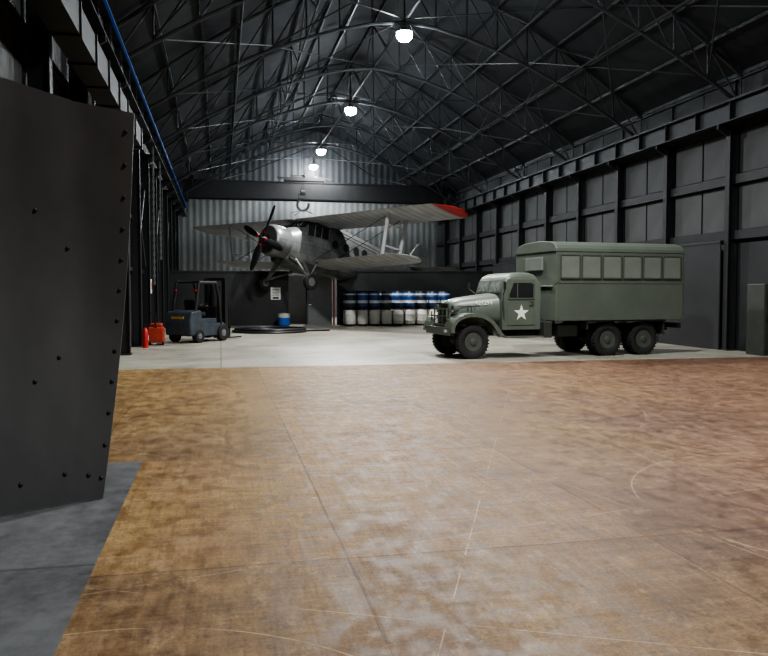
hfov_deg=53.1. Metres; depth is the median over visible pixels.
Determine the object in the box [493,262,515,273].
screen panel
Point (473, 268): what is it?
board
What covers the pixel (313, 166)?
lamp
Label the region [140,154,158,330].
steel column
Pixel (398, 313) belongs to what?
drum
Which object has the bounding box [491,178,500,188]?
wall panel
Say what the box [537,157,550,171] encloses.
wall panel
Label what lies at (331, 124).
brace
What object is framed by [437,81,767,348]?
wall
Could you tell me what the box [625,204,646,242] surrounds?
wall panel
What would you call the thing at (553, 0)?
purlin
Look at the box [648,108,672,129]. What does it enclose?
wall panel
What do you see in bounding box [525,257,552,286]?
vent
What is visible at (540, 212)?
wall panel
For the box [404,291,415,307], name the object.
drum
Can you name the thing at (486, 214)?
wall panel
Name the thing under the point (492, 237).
wall panel
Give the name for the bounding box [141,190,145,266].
brace
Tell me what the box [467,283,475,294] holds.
mirror
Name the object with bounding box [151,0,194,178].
purlin
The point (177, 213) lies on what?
steel column
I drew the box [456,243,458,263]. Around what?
wall panel
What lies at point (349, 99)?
brace
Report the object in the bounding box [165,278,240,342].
forklift
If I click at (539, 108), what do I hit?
brace
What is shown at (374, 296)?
drum
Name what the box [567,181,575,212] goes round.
wall panel
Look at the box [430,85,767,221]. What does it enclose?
beam
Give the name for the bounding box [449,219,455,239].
wall panel
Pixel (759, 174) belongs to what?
wall rail
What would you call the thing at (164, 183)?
steel column
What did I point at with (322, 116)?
roof truss
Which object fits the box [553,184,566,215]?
wall panel
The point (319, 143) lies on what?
brace
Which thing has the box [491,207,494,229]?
wall panel
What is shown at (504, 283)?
mirror
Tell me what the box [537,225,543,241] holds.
wall panel
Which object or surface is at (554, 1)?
girder
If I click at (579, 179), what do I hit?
steel column
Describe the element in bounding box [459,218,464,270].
steel column
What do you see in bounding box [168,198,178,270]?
steel column
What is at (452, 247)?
wall panel
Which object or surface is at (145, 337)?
fire extinguisher
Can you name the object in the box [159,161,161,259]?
chain
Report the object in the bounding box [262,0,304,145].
purlin
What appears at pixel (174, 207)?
steel column
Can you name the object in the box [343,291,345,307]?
drum
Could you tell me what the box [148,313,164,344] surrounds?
generator
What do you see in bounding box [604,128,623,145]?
wall panel
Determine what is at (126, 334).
steel column
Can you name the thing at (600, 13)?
purlin
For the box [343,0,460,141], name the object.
purlin
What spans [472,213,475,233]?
wall panel
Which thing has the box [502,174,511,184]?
wall panel
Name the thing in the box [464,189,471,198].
wall panel
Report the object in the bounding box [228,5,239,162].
purlin
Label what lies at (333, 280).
door frame
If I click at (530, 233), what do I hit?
wall panel
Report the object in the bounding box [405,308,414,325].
drum
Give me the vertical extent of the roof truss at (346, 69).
5.313 m
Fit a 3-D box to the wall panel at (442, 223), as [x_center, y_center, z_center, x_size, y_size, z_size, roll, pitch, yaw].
[4.091,-6.455,51.281,0.040,1.250,1.420,-1,3,-12]
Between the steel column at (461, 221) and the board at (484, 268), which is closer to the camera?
the board at (484, 268)
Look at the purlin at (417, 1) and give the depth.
33.60 m
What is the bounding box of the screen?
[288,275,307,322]
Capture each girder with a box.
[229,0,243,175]
[264,0,319,162]
[315,0,420,152]
[365,0,556,165]
[398,0,689,180]
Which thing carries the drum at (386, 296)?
on the drum at (386, 313)
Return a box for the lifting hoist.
[292,119,313,214]
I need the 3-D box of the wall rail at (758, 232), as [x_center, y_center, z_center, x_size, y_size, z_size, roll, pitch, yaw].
[8.124,-3.153,32.080,0.200,0.260,42.600,-1,3,-12]
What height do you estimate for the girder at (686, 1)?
1.193 m
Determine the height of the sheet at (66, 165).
3.350 m
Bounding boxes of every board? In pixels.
[464,267,474,270]
[481,266,492,270]
[719,243,723,347]
[736,239,767,350]
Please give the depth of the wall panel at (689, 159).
24.55 m
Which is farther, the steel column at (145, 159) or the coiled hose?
the coiled hose
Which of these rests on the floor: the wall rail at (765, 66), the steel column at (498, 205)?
the steel column at (498, 205)
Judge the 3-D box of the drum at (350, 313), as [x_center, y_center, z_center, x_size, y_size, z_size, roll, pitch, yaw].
[-1.667,-0.530,38.256,0.568,0.882,0.568,-1,3,-29]
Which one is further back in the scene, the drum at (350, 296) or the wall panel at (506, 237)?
the wall panel at (506, 237)
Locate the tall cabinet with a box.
[746,284,767,355]
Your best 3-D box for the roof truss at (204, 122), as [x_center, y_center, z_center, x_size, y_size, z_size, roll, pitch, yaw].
[-1.554,-9.643,35.756,17.267,5.313,0.119,-1,3,-12]
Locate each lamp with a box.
[309,157,317,169]
[317,146,324,154]
[345,102,356,114]
[396,24,412,41]
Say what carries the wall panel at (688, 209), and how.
attached to the wall at (763, 117)
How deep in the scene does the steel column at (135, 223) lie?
23.82 m
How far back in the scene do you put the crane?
46.90 m
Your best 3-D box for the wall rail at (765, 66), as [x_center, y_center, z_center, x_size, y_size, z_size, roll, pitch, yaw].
[8.154,-7.699,31.874,0.120,0.200,42.600,-1,3,-12]
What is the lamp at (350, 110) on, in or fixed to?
hanging from the roof truss at (204, 122)
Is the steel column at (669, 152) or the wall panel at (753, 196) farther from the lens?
the steel column at (669, 152)
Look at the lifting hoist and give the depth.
37.81 m
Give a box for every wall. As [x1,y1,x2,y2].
[0,0,175,344]
[168,270,288,325]
[176,131,436,316]
[337,270,492,324]
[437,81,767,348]
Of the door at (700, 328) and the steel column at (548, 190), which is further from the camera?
the steel column at (548, 190)
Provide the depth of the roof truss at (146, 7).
21.16 m
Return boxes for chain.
[152,146,155,284]
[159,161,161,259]
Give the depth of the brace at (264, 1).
22.96 m
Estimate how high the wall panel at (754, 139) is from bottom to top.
1.250 m
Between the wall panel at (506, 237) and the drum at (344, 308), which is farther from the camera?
the wall panel at (506, 237)
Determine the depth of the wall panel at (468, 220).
46.43 m
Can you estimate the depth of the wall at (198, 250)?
50.98 m
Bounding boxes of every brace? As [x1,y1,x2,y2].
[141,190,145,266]
[152,0,767,74]
[157,210,159,271]
[164,0,699,116]
[177,19,604,145]
[184,66,541,165]
[188,99,495,180]
[192,124,460,193]
[220,143,435,192]
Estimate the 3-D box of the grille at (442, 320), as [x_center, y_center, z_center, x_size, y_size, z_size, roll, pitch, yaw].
[1.560,-0.371,20.121,0.048,0.550,0.660,-1,3,-18]
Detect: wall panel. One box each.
[437,223,441,241]
[437,246,441,265]
[442,223,443,240]
[442,246,443,264]
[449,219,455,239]
[449,243,455,264]
[456,219,458,237]
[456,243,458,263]
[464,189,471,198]
[464,240,471,262]
[465,214,471,235]
[472,186,480,195]
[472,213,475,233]
[472,239,474,261]
[482,182,490,191]
[482,208,490,231]
[482,236,490,260]
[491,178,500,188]
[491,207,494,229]
[491,235,494,258]
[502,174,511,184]
[502,201,511,227]
[502,232,511,257]
[512,168,523,180]
[512,200,517,224]
[512,231,516,256]
[525,163,537,175]
[525,193,537,221]
[525,227,536,243]
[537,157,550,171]
[537,191,543,218]
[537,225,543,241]
[552,220,566,241]
[553,150,567,165]
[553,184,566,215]
[567,144,583,159]
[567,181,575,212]
[567,219,575,241]
[585,173,602,207]
[585,213,602,242]
[586,136,603,152]
[603,169,614,203]
[603,210,614,242]
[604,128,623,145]
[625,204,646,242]
[626,118,647,137]
[626,159,647,198]
[647,201,662,240]
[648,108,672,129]
[648,154,663,193]
[675,192,702,236]
[676,95,704,118]
[676,141,703,187]
[703,188,724,233]
[704,82,736,107]
[704,135,725,180]
[739,179,767,229]
[740,121,767,172]
[742,69,767,93]
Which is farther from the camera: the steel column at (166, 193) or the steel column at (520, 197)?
the steel column at (520, 197)
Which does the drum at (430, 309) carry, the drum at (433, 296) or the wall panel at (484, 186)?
the drum at (433, 296)
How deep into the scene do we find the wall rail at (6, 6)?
10.81 m
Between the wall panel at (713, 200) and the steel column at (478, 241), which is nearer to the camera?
the wall panel at (713, 200)
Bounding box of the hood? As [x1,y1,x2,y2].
[443,293,499,325]
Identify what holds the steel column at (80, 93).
on the floor
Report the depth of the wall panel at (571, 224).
32.84 m
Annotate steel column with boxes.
[25,0,52,93]
[68,34,105,103]
[117,80,126,88]
[120,112,140,354]
[130,136,150,346]
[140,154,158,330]
[149,168,165,322]
[157,180,170,326]
[163,190,174,327]
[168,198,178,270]
[172,205,181,270]
[175,211,183,270]
[441,220,448,266]
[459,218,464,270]
[470,208,481,270]
[489,202,501,263]
[512,194,524,248]
[538,185,552,240]
[569,175,584,241]
[608,162,625,242]
[656,146,675,243]
[717,125,739,350]
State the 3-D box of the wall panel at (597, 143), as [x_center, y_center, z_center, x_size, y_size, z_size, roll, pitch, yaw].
[8.432,-7.147,30.782,0.050,0.840,1.460,-1,3,-12]
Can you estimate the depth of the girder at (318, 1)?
28.61 m
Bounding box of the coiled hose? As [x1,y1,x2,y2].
[232,326,329,333]
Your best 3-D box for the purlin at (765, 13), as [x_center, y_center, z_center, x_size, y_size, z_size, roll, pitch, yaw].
[7.657,-8.371,28.666,0.060,0.100,49.200,-1,3,-12]
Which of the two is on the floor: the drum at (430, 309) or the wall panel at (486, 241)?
the drum at (430, 309)
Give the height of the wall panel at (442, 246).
1.300 m
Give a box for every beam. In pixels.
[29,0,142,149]
[81,0,186,216]
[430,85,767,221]
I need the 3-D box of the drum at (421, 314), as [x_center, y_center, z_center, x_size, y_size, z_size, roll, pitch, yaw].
[1.913,-0.566,39.016,0.568,0.882,0.568,1,3,25]
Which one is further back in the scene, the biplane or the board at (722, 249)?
the biplane
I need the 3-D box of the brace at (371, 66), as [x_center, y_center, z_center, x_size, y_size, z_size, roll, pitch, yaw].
[-0.997,-9.097,33.162,15.088,2.870,5.277,-1,3,-12]
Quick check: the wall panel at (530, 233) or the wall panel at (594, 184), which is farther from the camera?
the wall panel at (530, 233)
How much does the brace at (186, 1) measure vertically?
2.870 m
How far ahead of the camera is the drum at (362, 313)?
38.16 m
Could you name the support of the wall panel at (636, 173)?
attached to the wall at (763, 117)
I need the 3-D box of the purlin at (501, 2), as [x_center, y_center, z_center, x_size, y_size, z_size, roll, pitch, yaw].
[3.451,-10.908,27.653,0.060,0.100,49.200,-1,3,-12]
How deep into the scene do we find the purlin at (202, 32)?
25.82 m
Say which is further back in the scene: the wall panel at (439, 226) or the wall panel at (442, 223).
the wall panel at (439, 226)
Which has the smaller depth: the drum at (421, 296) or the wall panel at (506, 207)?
the drum at (421, 296)
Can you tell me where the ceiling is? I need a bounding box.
[107,0,767,194]
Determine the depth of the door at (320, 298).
39.70 m
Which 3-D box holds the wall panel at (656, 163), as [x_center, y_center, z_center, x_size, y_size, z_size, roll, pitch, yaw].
[9.414,-5.284,26.268,0.040,1.250,1.420,-1,3,-12]
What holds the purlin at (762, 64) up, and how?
on the roof truss
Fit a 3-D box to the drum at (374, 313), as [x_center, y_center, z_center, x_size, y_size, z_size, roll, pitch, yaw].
[-0.473,-0.542,38.510,0.568,0.882,0.568,0,3,-10]
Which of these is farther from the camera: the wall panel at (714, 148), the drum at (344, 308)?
the drum at (344, 308)
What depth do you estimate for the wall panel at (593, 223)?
30.83 m
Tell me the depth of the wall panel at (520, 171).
38.57 m
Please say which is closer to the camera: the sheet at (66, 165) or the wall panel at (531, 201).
the sheet at (66, 165)
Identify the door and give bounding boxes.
[308,277,331,324]
[658,241,721,349]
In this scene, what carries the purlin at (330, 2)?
on the roof truss
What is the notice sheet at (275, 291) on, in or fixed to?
attached to the wall at (249, 305)
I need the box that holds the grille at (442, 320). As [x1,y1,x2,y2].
[438,303,448,323]
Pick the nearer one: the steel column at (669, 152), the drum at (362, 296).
the steel column at (669, 152)
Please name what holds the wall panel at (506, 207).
attached to the wall at (763, 117)
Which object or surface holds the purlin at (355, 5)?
on the roof truss
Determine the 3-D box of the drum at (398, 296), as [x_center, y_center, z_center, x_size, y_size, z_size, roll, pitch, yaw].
[0.720,-1.439,38.721,0.568,0.882,0.568,-2,3,-34]
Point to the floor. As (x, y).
(586, 507)
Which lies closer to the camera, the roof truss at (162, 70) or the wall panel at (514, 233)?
the roof truss at (162, 70)
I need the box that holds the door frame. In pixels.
[289,271,334,324]
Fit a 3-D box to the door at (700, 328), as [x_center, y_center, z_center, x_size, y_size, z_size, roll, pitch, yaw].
[9.522,-1.029,24.116,0.065,3.200,3.170,-1,3,-12]
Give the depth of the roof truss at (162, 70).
25.10 m
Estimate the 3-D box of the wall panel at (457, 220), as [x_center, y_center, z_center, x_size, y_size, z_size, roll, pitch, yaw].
[4.757,-6.309,48.154,0.040,1.250,1.420,-1,3,-12]
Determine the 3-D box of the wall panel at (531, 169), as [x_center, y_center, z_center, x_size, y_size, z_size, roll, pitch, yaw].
[7.101,-7.440,37.035,0.050,0.840,1.460,-1,3,-12]
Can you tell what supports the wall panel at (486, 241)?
attached to the wall at (763, 117)
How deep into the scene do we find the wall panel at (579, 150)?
32.20 m
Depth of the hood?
19.86 m
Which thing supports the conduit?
attached to the beam at (96, 13)
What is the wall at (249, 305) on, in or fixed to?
on the floor
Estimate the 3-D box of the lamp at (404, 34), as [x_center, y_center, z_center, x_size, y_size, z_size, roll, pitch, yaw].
[0.671,-9.692,25.276,0.560,0.580,0.560,-1,3,-12]
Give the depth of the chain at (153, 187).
25.41 m
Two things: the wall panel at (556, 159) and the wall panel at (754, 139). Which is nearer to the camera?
the wall panel at (754, 139)
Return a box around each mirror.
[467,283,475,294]
[503,282,506,294]
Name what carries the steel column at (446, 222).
on the floor
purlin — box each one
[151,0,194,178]
[200,0,212,172]
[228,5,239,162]
[245,0,274,153]
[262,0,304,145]
[278,0,332,139]
[295,0,359,134]
[311,0,386,130]
[328,1,420,133]
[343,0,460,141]
[359,0,505,149]
[376,0,558,157]
[390,0,621,167]
[405,0,698,178]
[428,10,767,185]
[448,60,767,196]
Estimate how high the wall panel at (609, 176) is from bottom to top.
1.250 m
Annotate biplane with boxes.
[193,204,467,289]
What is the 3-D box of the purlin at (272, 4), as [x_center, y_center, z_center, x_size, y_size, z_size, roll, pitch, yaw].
[-3.909,-10.292,26.115,0.060,0.100,49.200,-1,3,-12]
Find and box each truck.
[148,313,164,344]
[423,241,684,358]
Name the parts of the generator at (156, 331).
tiller handle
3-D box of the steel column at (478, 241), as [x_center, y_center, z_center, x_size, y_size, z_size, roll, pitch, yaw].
[5.281,-3.623,44.246,0.680,6.500,0.420,-1,3,-12]
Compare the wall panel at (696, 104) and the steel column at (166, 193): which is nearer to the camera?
the wall panel at (696, 104)
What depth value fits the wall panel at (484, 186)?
43.21 m
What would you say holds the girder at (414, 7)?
attached to the roof truss
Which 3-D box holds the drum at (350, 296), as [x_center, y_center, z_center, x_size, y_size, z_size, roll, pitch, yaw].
[-1.667,-1.415,38.215,0.568,0.882,0.568,-1,3,-29]
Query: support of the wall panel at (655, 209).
attached to the wall at (763, 117)
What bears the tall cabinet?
on the floor
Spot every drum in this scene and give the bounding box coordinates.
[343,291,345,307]
[343,308,345,325]
[345,291,355,307]
[345,308,355,325]
[357,291,367,307]
[357,308,367,325]
[369,291,379,307]
[369,308,379,325]
[381,291,391,307]
[381,308,391,325]
[393,291,403,307]
[393,308,403,325]
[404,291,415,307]
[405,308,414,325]
[416,291,426,307]
[416,308,426,325]
[428,291,438,307]
[428,308,437,324]
[439,291,449,302]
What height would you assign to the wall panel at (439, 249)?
1.300 m
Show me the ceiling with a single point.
(746, 47)
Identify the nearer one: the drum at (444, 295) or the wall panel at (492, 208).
the drum at (444, 295)
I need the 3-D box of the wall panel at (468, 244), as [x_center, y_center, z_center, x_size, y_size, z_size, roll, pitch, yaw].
[5.110,-4.633,46.568,0.040,1.300,1.420,-1,3,-12]
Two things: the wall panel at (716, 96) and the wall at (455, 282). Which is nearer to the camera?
the wall panel at (716, 96)
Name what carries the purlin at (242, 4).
attached to the roof truss at (146, 7)
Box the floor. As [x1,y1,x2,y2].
[0,317,767,655]
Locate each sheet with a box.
[0,77,134,514]
[271,287,280,299]
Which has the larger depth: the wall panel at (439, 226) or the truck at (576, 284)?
the wall panel at (439, 226)
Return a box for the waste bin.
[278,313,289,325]
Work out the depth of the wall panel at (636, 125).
27.51 m
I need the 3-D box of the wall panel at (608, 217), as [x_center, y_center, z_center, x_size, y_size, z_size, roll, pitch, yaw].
[8.749,-3.832,29.469,0.040,1.300,1.420,-1,3,-12]
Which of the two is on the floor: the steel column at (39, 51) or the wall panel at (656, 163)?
the steel column at (39, 51)
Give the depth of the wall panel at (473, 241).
45.56 m
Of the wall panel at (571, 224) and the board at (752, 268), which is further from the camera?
the wall panel at (571, 224)
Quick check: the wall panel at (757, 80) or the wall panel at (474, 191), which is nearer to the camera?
the wall panel at (757, 80)
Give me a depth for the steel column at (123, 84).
17.48 m
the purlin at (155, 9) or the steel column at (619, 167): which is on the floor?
the steel column at (619, 167)
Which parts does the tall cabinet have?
cabinet door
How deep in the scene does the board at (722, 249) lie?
23.03 m
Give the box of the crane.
[182,169,451,204]
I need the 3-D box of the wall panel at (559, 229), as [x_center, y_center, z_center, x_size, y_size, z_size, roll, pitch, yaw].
[7.771,-4.047,34.061,0.040,1.300,1.420,-1,3,-12]
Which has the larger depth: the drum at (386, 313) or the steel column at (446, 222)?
the steel column at (446, 222)
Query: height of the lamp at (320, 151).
0.580 m
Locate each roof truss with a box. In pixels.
[116,0,741,98]
[139,0,641,135]
[154,25,573,160]
[164,63,524,178]
[172,92,487,192]
[178,115,458,203]
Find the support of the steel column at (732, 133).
on the floor
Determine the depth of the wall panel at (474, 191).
45.07 m
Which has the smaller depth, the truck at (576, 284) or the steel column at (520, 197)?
the truck at (576, 284)
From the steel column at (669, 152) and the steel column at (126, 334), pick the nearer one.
the steel column at (126, 334)
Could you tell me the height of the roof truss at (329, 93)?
5.313 m
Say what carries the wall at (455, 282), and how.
on the floor
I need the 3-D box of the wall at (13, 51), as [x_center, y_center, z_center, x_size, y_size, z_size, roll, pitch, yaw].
[-7.424,-3.240,21.092,0.200,7.900,58.600,-1,3,-12]
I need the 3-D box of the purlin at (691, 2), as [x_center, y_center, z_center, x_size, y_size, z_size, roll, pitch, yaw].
[6.606,-9.100,28.408,0.060,0.100,49.200,-1,3,-12]
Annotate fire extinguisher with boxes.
[142,324,149,347]
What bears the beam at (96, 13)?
on the steel column at (145, 159)
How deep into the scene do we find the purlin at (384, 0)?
33.66 m
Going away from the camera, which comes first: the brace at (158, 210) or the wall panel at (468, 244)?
the brace at (158, 210)
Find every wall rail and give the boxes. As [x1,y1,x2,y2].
[0,0,141,187]
[436,167,767,246]
[436,226,767,267]
[448,60,767,198]
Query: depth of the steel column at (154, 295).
30.05 m
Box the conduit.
[103,0,187,208]
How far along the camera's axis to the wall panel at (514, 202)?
39.16 m

